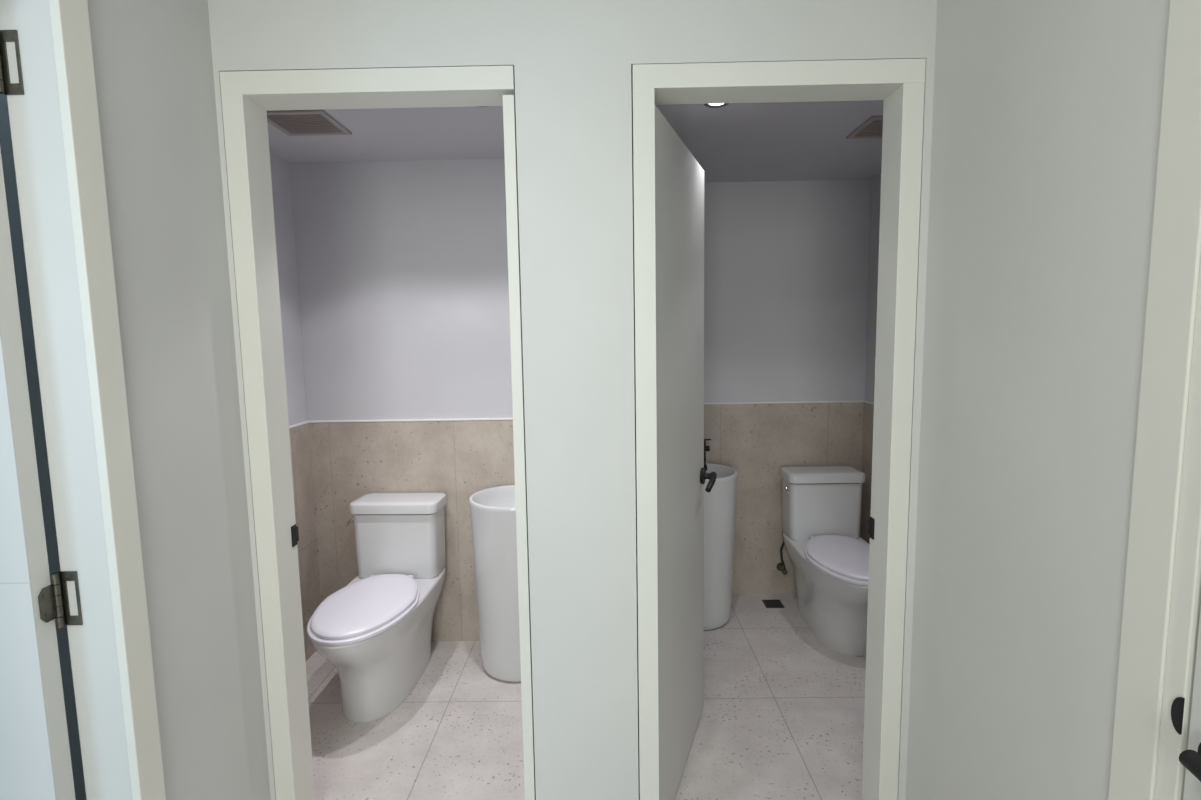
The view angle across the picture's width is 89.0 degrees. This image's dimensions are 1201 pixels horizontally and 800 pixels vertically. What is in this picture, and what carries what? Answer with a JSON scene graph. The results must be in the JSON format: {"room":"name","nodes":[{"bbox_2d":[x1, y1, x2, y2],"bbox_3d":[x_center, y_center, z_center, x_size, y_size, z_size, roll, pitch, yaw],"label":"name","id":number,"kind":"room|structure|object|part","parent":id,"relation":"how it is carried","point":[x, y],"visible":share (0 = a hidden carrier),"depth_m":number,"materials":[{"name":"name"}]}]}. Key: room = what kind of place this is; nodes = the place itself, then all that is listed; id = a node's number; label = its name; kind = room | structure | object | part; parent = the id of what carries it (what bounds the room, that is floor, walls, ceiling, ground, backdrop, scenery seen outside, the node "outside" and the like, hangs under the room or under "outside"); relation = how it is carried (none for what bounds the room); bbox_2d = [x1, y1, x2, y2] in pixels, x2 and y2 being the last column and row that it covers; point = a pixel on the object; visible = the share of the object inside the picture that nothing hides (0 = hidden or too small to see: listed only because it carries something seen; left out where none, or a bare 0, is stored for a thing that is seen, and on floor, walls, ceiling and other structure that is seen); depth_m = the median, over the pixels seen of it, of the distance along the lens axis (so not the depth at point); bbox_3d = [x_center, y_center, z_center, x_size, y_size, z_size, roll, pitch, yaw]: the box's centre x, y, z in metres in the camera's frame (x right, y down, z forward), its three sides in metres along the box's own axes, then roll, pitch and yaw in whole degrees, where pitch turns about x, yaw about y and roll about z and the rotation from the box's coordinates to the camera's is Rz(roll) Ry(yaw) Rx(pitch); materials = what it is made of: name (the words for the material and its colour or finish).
{"room":"hallway","nodes":[
{"label":"hallway","id":0,"kind":"room"},
{"bbox_2d":[87,0,270,799],"bbox_3d":[-1.029,0.338,-0.657,0.101,2.500,4.604,-1,6,1],"label":"wall","id":1,"kind":"structure","parent":0,"point":[152,59],"depth_m":1.41,"materials":[{"name":"paint"}]},
{"bbox_2d":[0,0,165,799],"bbox_3d":[-1.428,0.339,0.743,0.966,2.215,1.030,-1,6,1],"label":"door","id":2,"kind":"structure","parent":1,"relation":"in","point":[47,75],"depth_m":1.16,"materials":[{"name":"paint"}]},
{"bbox_2d":[270,152,307,425],"bbox_3d":[-1.464,0.122,2.343,0.100,2.310,1.184,-1,6,1],"label":"wall","id":3,"kind":"structure","parent":0,"point":[280,168],"depth_m":2.78,"materials":[{"name":"paint"}]},
{"bbox_2d":[289,421,308,428],"bbox_3d":[-1.405,0.167,2.340,0.016,0.009,1.168,-1,6,1],"label":"trim","id":4,"kind":"structure","parent":3,"relation":"attached to","point":[305,422],"depth_m":2.83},
{"bbox_2d":[289,423,320,661],"bbox_3d":[-1.398,0.721,2.400,0.012,1.105,1.172,-1,6,1],"label":"wainscoting","id":5,"kind":"structure","parent":3,"relation":"attached to","point":[300,447],"depth_m":2.88,"materials":[{"name":"tile"}]},
{"bbox_2d":[290,159,512,420],"bbox_3d":[-0.775,0.043,2.974,1.465,2.310,0.100,-1,6,1],"label":"wall","id":6,"kind":"structure","parent":0,"point":[402,266],"depth_m":2.87,"materials":[{"name":"paint"}]},
{"bbox_2d":[309,418,512,422],"bbox_3d":[-0.748,0.095,2.921,1.320,0.009,0.016,-1,6,1],"label":"trim","id":7,"kind":"structure","parent":6,"relation":"attached to","point":[455,419],"depth_m":2.92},
{"bbox_2d":[309,420,514,640],"bbox_3d":[-0.739,0.648,2.982,1.320,1.105,0.012,-1,6,1],"label":"wainscoting","id":8,"kind":"structure","parent":6,"relation":"attached to","point":[458,460],"depth_m":2.95,"materials":[{"name":"tile"}]},
{"bbox_2d":[0,0,936,799],"bbox_3d":[-0.710,0.086,1.671,4.542,2.500,0.132,-1,6,1],"label":"wall","id":9,"kind":"structure","parent":0,"point":[572,61],"depth_m":1.57,"materials":[{"name":"paint"}]},
{"bbox_2d":[219,66,535,799],"bbox_3d":[-0.569,0.245,1.698,0.738,2.172,0.115,-1,6,1],"label":"door frame","id":10,"kind":"structure","parent":9,"relation":"in","point":[247,97],"depth_m":1.62,"materials":[{"name":"paint"}]},
{"bbox_3d":[-0.910,0.278,1.703,0.054,2.116,0.112,-1,6,1],"label":"frame","id":11,"kind":"part","parent":10,"relation":"part of","materials":[{"name":"paint"}]},
{"bbox_3d":[-0.878,0.389,1.757,0.004,0.060,0.033,-1,6,1],"label":"strike plate","id":12,"kind":"part","parent":10,"relation":"part of","materials":[{"name":"black metal"}]},
{"bbox_3d":[-0.586,-0.806,1.585,0.738,0.056,0.112,-1,6,1],"label":"head frame","id":13,"kind":"part","parent":10,"relation":"part of","materials":[{"name":"paint"}]},
{"bbox_3d":[-0.214,0.274,1.698,0.029,2.104,0.108,-1,6,1],"label":"frame","id":14,"kind":"part","parent":10,"relation":"part of","materials":[{"name":"paint"}]},
{"bbox_2d":[631,58,925,799],"bbox_3d":[0.463,0.200,1.988,0.726,2.168,0.723,-1,6,1],"label":"door","id":15,"kind":"structure","parent":9,"relation":"in","point":[671,475],"depth_m":1.67,"materials":[{"name":"paint"}]},
{"bbox_3d":[0.125,0.265,1.692,0.054,2.112,0.112,-1,6,1],"label":"frame","id":16,"kind":"part","parent":15,"relation":"part of","materials":[{"name":"paint"}]},
{"bbox_3d":[0.349,0.291,2.268,0.159,0.070,0.144,1,6,20],"label":"handle","id":17,"kind":"part","parent":15,"relation":"part of","materials":[{"name":"black metal"}]},
{"bbox_3d":[0.444,-0.817,1.574,0.726,0.058,0.113,-1,6,1],"label":"head frame","id":18,"kind":"part","parent":15,"relation":"part of","materials":[{"name":"paint"}]},
{"bbox_3d":[0.771,0.364,1.740,0.004,0.060,0.033,-1,6,1],"label":"strike plate","id":19,"kind":"part","parent":15,"relation":"part of","materials":[{"name":"black metal"}]},
{"bbox_3d":[0.797,0.255,1.685,0.053,2.112,0.112,-1,6,1],"label":"frame","id":20,"kind":"part","parent":15,"relation":"part of","materials":[{"name":"paint"}]},
{"bbox_2d":[267,100,883,182],"bbox_3d":[0.011,-1.131,2.505,3.082,0.100,1.798,-1,6,1],"label":"ceiling","id":21,"kind":"structure","parent":0,"point":[768,141],"depth_m":2.53,"materials":[{"name":"paint"}]},
{"bbox_2d":[267,110,351,135],"bbox_3d":[-1.107,-1.035,2.288,0.250,0.009,0.250,-1,6,1],"label":"ceiling vent","id":22,"kind":"object","parent":21,"relation":"in","point":[290,122],"visible":0.87,"depth_m":2.28,"materials":[{"name":"plastic"}]},
{"bbox_2d":[267,114,341,132],"bbox_3d":[-1.107,-1.035,2.288,0.206,0.007,0.206,-1,6,1],"label":"vent grille","id":23,"kind":"object","parent":22,"relation":"attached to","point":[287,123],"depth_m":2.28,"materials":[{"name":"plastic"}]},
{"bbox_2d":[704,103,728,107],"bbox_3d":[0.410,-1.047,2.153,0.092,0.006,0.092,-1,6,1],"label":"recessed light","id":24,"kind":"object","parent":21,"relation":"in","point":[717,105],"visible":0.48,"depth_m":2.17,"materials":[{"name":"metal"}]},
{"bbox_2d":[846,116,882,138],"bbox_3d":[1.155,-1.088,2.438,0.250,0.009,0.250,-1,6,1],"label":"ceiling vent","id":25,"kind":"object","parent":21,"relation":"in","point":[872,128],"visible":0.5,"depth_m":2.46,"materials":[{"name":"plastic"}]},
{"bbox_2d":[855,120,882,135],"bbox_3d":[1.155,-1.088,2.438,0.206,0.007,0.206,-1,6,1],"label":"vent grille","id":26,"kind":"object","parent":25,"relation":"attached to","point":[873,127],"depth_m":2.45,"materials":[{"name":"plastic"}]},
{"bbox_2d":[306,593,865,799],"bbox_3d":[0.049,1.268,2.735,3.082,0.100,1.848,-1,6,1],"label":"floor","id":27,"kind":"structure","parent":0,"point":[782,716],"depth_m":2.35,"materials":[{"name":"tile"}]},
{"bbox_2d":[307,492,446,722],"bbox_3d":[-0.950,0.865,2.586,0.418,0.765,0.806,-1,6,3],"label":"toilet","id":28,"kind":"object","parent":27,"relation":"on","point":[376,629],"visible":1,"depth_m":2.56,"materials":[{"name":"white ceramic"}]},
{"bbox_3d":[-1.140,0.553,2.787,0.028,0.026,0.068,-1,6,3],"label":"flush lever","id":29,"kind":"part","parent":28,"relation":"part of","materials":[{"name":"silver metal"}]},
{"bbox_3d":[-0.949,0.843,2.470,0.388,0.016,0.575,-1,6,3],"label":"seat","id":30,"kind":"part","parent":28,"relation":"part of","materials":[{"name":"plastic"}]},
{"bbox_3d":[-0.949,0.821,2.480,0.372,0.024,0.575,-1,6,3],"label":"seat lid","id":31,"kind":"part","parent":28,"relation":"part of","materials":[{"name":"plastic"}]},
{"bbox_3d":[-0.936,0.478,2.843,0.404,0.052,0.212,-1,6,3],"label":"tank lid","id":32,"kind":"part","parent":28,"relation":"part of","materials":[{"name":"white ceramic"}]},
{"bbox_3d":[-0.933,0.657,2.863,0.384,0.297,0.188,-1,6,3],"label":"tank","id":33,"kind":"part","parent":28,"relation":"part of","materials":[{"name":"white ceramic"}]},
{"bbox_2d":[469,485,520,681],"bbox_3d":[-0.376,0.821,2.778,0.405,0.793,0.405,-1,6,1],"label":"basin","id":34,"kind":"object","parent":27,"relation":"on","point":[492,510],"visible":0.52,"depth_m":2.62,"materials":[{"name":"white ceramic"}]},
{"bbox_2d":[704,463,737,629],"bbox_3d":[0.512,0.760,3.214,0.405,0.793,0.405,-1,6,1],"label":"basin","id":35,"kind":"object","parent":27,"relation":"on","point":[720,502],"visible":0.38,"depth_m":3.06,"materials":[{"name":"white ceramic"}]},
{"bbox_2d":[762,600,784,607],"bbox_3d":[0.958,1.131,3.392,0.100,0.003,0.100,-1,6,1],"label":"floor drain","id":36,"kind":"object","parent":27,"relation":"on","point":[768,603],"visible":1,"depth_m":3.38,"materials":[{"name":"metal"}]},
{"bbox_2d":[780,466,869,655],"bbox_3d":[1.182,0.784,3.017,0.418,0.765,0.806,-1,6,1],"label":"toilet","id":37,"kind":"object","parent":27,"relation":"on","point":[829,557],"visible":0.83,"depth_m":3.09,"materials":[{"name":"white ceramic"}]},
{"bbox_3d":[1.189,0.577,3.295,0.384,0.297,0.188,-1,6,1],"label":"tank","id":38,"kind":"part","parent":37,"relation":"part of","materials":[{"name":"white ceramic"}]},
{"bbox_3d":[1.186,0.398,3.275,0.404,0.052,0.212,-1,6,1],"label":"tank lid","id":39,"kind":"part","parent":37,"relation":"part of","materials":[{"name":"white ceramic"}]},
{"bbox_3d":[1.187,0.763,2.902,0.388,0.016,0.575,-1,6,1],"label":"seat","id":40,"kind":"part","parent":37,"relation":"part of","materials":[{"name":"plastic"}]},
{"bbox_3d":[1.187,0.741,2.912,0.372,0.024,0.575,-1,6,1],"label":"seat lid","id":41,"kind":"part","parent":37,"relation":"part of","materials":[{"name":"plastic"}]},
{"bbox_2d":[704,179,871,402],"bbox_3d":[0.770,-0.034,3.469,1.617,2.310,0.100,-1,6,1],"label":"wall","id":42,"kind":"structure","parent":0,"point":[786,263],"depth_m":3.36,"materials":[{"name":"paint"}]},
{"bbox_2d":[704,439,710,469],"bbox_3d":[0.566,0.285,3.322,0.062,0.154,0.243,-1,6,-3],"label":"tap","id":43,"kind":"object","parent":42,"relation":"attached to","point":[706,448],"visible":0.41,"depth_m":3.29,"materials":[{"name":"black metal"}]},
{"bbox_2d":[776,538,787,574],"bbox_3d":[1.035,0.863,3.457,0.052,0.252,0.085,-1,6,1],"label":"supply valve","id":44,"kind":"object","parent":42,"relation":"attached to","point":[780,566],"visible":0.94,"depth_m":3.44,"materials":[{"name":"metal"}]},
{"bbox_2d":[704,402,863,593],"bbox_3d":[0.752,0.571,3.477,1.472,1.105,0.012,-1,6,1],"label":"wall tile","id":45,"kind":"structure","parent":42,"relation":"attached to","point":[754,440],"depth_m":3.44,"materials":[{"name":"tile"}]},
{"bbox_2d":[704,400,865,404],"bbox_3d":[0.743,0.018,3.417,1.472,0.009,0.016,-1,6,1],"label":"trim","id":46,"kind":"structure","parent":42,"relation":"attached to","point":[851,400],"depth_m":3.41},
{"bbox_2d":[865,174,880,402],"bbox_3d":[1.520,0.050,2.567,0.100,2.310,1.698,-1,6,1],"label":"wall","id":47,"kind":"structure","parent":0,"point":[875,182],"depth_m":3.29,"materials":[{"name":"paint"}]},
{"bbox_2d":[860,402,873,543],"bbox_3d":[1.474,0.650,2.625,0.012,1.105,1.686,-1,6,1],"label":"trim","id":48,"kind":"structure","parent":47,"relation":"attached to","point":[868,409],"depth_m":3.38,"materials":[{"name":"tile"}]},
{"bbox_2d":[906,0,1169,799],"bbox_3d":[0.880,0.235,0.019,0.101,2.500,3.204,-1,6,1],"label":"wall","id":49,"kind":"structure","parent":0,"point":[1046,121],"depth_m":1.19,"materials":[{"name":"paint"}]},
{"bbox_2d":[1108,0,1200,799],"bbox_3d":[0.858,0.330,0.482,0.158,2.215,0.985,-1,6,1],"label":"door","id":50,"kind":"structure","parent":49,"relation":"in","point":[1156,746],"depth_m":0.89,"materials":[{"name":"paint"}]},
{"bbox_3d":[0.891,0.305,0.911,0.101,2.172,0.087,-1,6,1],"label":"frame","id":51,"kind":"part","parent":50,"relation":"part of","materials":[{"name":"paint"}]},
{"bbox_3d":[0.842,0.457,0.892,0.003,0.056,0.016,-1,6,1],"label":"strike plate","id":52,"kind":"part","parent":50,"relation":"part of","materials":[{"name":"black metal"}]},
{"bbox_3d":[0.815,0.498,0.785,0.062,0.067,0.144,-1,6,1],"label":"handle","id":53,"kind":"part","parent":50,"relation":"part of","materials":[{"name":"black metal"}]}
]}

